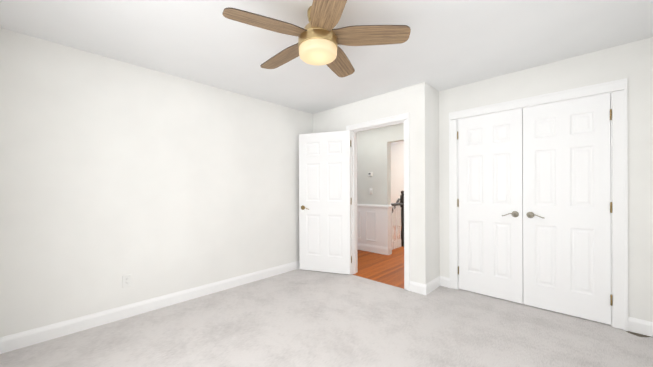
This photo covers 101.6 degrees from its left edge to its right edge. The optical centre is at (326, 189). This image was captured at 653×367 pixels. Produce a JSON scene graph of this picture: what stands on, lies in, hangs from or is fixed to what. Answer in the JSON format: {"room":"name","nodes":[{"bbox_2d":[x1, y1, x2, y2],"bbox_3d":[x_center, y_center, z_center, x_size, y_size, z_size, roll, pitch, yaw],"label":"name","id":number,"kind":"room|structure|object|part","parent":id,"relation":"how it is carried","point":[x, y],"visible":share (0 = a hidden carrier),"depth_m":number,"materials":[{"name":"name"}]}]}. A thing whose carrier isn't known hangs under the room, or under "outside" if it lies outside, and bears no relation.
{"room":"empty bedroom","nodes":[
{"label":"empty bedroom","id":0,"kind":"room"},
{"bbox_2d":[0,28,311,337],"bbox_3d":[-1.335,-0.004,3.239,0.120,2.440,3.370,0,0,44],"label":"wall","id":1,"kind":"structure","parent":0,"point":[154,183],"depth_m":2.54,"materials":[{"name":"paint"}]},
{"bbox_2d":[0,337,3,353],"bbox_3d":[-1.166,1.160,0.764,3.540,0.118,0.014,0,0,44],"label":"baseboard","id":2,"kind":"structure","parent":1,"relation":"attached to","point":[2,338],"depth_m":1.99,"materials":[{"name":"white wood"}]},
{"bbox_2d":[122,274,130,287],"bbox_3d":[-1.907,0.870,2.545,0.009,0.114,0.070,0,0,44],"label":"outlet","id":3,"kind":"object","parent":1,"relation":"attached to","point":[126,280],"visible":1,"depth_m":2.54,"materials":[{"name":"white plastic"}]},
{"bbox_2d":[4,261,299,352],"bbox_3d":[-1.312,1.156,3.163,0.014,0.118,3.220,0,0,44],"label":"baseboard","id":4,"kind":"structure","parent":1,"relation":"attached to","point":[12,342],"depth_m":2.54,"materials":[{"name":"white wood"}]},
{"bbox_2d":[0,269,652,366],"bbox_3d":[0.153,1.260,2.115,3.580,0.100,3.790,0,0,44],"label":"floor carpet","id":5,"kind":"object","parent":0,"point":[301,318],"visible":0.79,"depth_m":2.22,"materials":[{"name":"grey carpet"}]},
{"bbox_2d":[626,331,650,336],"bbox_3d":[2.574,1.196,2.189,0.156,0.001,0.068,0,0,44],"label":"floor vent","id":6,"kind":"object","parent":5,"relation":"on","point":[638,334],"visible":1,"depth_m":2.20,"materials":[{"name":"brown"}]},
{"bbox_2d":[0,0,652,113],"bbox_3d":[0.354,-1.282,2.334,3.820,0.100,4.650,0,0,44],"label":"ceiling","id":7,"kind":"structure","parent":0,"point":[448,44],"depth_m":2.15,"materials":[{"name":"paint"}]},
{"bbox_2d":[222,0,410,76],"bbox_3d":[-0.093,-1.065,1.861,1.144,0.326,1.189,0,0,44],"label":"fan","id":8,"kind":"object","parent":7,"relation":"hanging from","point":[320,39],"visible":1,"depth_m":1.74,"materials":[{"name":"brown wood"}]},
{"bbox_3d":[-0.363,-1.037,1.659,0.530,0.011,0.178,-3,12,-30],"label":"blade","id":9,"kind":"part","parent":8,"relation":"part of","materials":[{"name":"brown wood"}]},
{"bbox_3d":[-0.318,-1.038,2.068,0.530,0.011,0.178,-3,9,42],"label":"blade","id":10,"kind":"part","parent":8,"relation":"part of","materials":[{"name":"brown wood"}]},
{"bbox_3d":[-0.058,-0.938,1.833,0.262,0.070,0.262,0,0,44],"label":"glass","id":11,"kind":"part","parent":8,"relation":"part of","materials":[{"name":"white glass"}]},
{"bbox_3d":[0.012,-1.039,1.491,0.178,0.011,0.530,11,0,-12],"label":"blade","id":12,"kind":"part","parent":8,"relation":"part of","materials":[{"name":"brown wood"}]},
{"bbox_3d":[0.085,-1.040,2.152,0.178,0.011,0.530,-12,-7,23],"label":"blade","id":13,"kind":"part","parent":8,"relation":"part of","materials":[{"name":"brown wood"}]},
{"bbox_3d":[0.289,-1.041,1.795,0.530,0.011,0.178,2,-11,6],"label":"blade","id":14,"kind":"part","parent":8,"relation":"part of","materials":[{"name":"brown wood"}]},
{"bbox_2d":[312,82,431,284],"bbox_3d":[0.511,-0.015,3.722,1.823,2.440,0.120,0,0,44],"label":"wall","id":15,"kind":"structure","parent":0,"point":[416,99],"depth_m":3.15,"materials":[{"name":"paint"}]},
{"bbox_2d":[299,130,351,274],"bbox_3d":[-0.026,0.179,3.891,0.807,2.032,0.143,0,0,20],"label":"bedroom door","id":16,"kind":"structure","parent":15,"relation":"in","point":[325,201],"depth_m":3.87,"materials":[{"name":"white painted wood"},{"name":"antique brass"}]},
{"bbox_2d":[346,112,409,290],"bbox_3d":[0.688,0.143,3.549,0.959,2.122,0.161,0,0,44],"label":"door frame","id":17,"kind":"structure","parent":15,"relation":"attached to","point":[404,118],"depth_m":3.39,"materials":[{"name":"white wood"}]},
{"bbox_2d":[352,236,403,288],"bbox_3d":[1.591,1.245,6.040,3.233,0.100,4.950,0,0,44],"label":"floor","id":18,"kind":"structure","parent":0,"point":[385,269],"depth_m":4.13,"materials":[{"name":"brown wood"}]},
{"bbox_2d":[391,191,403,249],"bbox_3d":[1.353,0.607,5.419,0.150,1.180,0.830,0,0,44],"label":"stair railing","id":19,"kind":"object","parent":18,"relation":"on","point":[397,230],"visible":0.54,"depth_m":5.51,"materials":[{"name":"white wood"}]},
{"bbox_2d":[357,123,403,204],"bbox_3d":[0.827,-0.020,5.261,3.210,2.440,0.120,0,0,44],"label":"wall","id":20,"kind":"structure","parent":0,"point":[374,151],"depth_m":5.05,"materials":[{"name":"paint"}]},
{"bbox_2d":[357,204,391,254],"bbox_3d":[0.419,0.742,5.635,2.100,0.920,0.150,0,0,44],"label":"wainscoting","id":21,"kind":"structure","parent":20,"relation":"attached to","point":[373,228],"depth_m":5.09,"materials":[{"name":"white wood"}]},
{"bbox_2d":[391,143,403,225],"bbox_3d":[3.335,-0.338,7.869,3.473,3.040,0.120,0,0,44],"label":"wall","id":22,"kind":"structure","parent":0,"point":[397,169],"depth_m":8.75,"materials":[{"name":"white paint"}]},
{"bbox_2d":[432,37,651,321],"bbox_3d":[2.035,-0.021,2.839,1.837,2.440,0.130,0,0,44],"label":"wall","id":23,"kind":"structure","parent":0,"point":[632,61],"depth_m":2.36,"materials":[{"name":"paint"}]},
{"bbox_2d":[424,276,443,294],"bbox_3d":[1.289,1.143,3.184,0.037,0.118,0.434,0,0,44],"label":"baseboard","id":24,"kind":"structure","parent":23,"relation":"attached to","point":[432,285],"depth_m":3.18,"materials":[{"name":"white wood"}]},
{"bbox_2d":[457,131,458,273],"bbox_3d":[1.579,0.156,3.195,0.012,1.715,0.012,0,0,44],"label":"left closet door hinges","id":25,"kind":"object","parent":23,"relation":"attached to","point":[457,202],"visible":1,"depth_m":3.19,"materials":[{"name":"gold metal"}]},
{"bbox_2d":[458,109,522,303],"bbox_3d":[1.804,0.172,2.977,0.624,2.032,0.089,0,0,44],"label":"closet door","id":26,"kind":"structure","parent":23,"relation":"in","point":[490,179],"depth_m":2.96,"materials":[{"name":"white wood"}]},
{"bbox_2d":[449,78,627,330],"bbox_3d":[2.074,0.129,2.804,1.447,2.139,0.161,0,0,44],"label":"trim","id":27,"kind":"structure","parent":23,"relation":"attached to","point":[616,90],"depth_m":2.31,"materials":[{"name":"white wood"}]},
{"bbox_2d":[523,93,610,324],"bbox_3d":[2.259,0.170,2.542,0.624,2.032,0.089,0,0,44],"label":"closet door","id":28,"kind":"structure","parent":23,"relation":"in","point":[566,207],"depth_m":2.52,"materials":[{"name":"white wood"}]},
{"bbox_2d":[610,109,611,305],"bbox_3d":[2.487,0.153,2.326,0.012,1.715,0.012,0,0,44],"label":"right closet door hinges","id":29,"kind":"object","parent":23,"relation":"attached to","point":[611,205],"visible":1,"depth_m":2.32,"materials":[{"name":"gold metal"}]},
{"bbox_2d":[652,37,652,321],"bbox_3d":[1.442,-0.014,0.791,0.120,2.440,3.910,0,0,44],"label":"wall","id":30,"kind":"structure","parent":0,"point":[652,37],"depth_m":2.17,"materials":[{"name":"paint"}]},
{"bbox_2d":[644,320,652,336],"bbox_3d":[1.391,1.147,0.848,0.040,0.118,3.670,0,0,44],"label":"baseboard","id":31,"kind":"structure","parent":30,"relation":"attached to","point":[648,326],"depth_m":2.18,"materials":[{"name":"white wood"}]}
]}

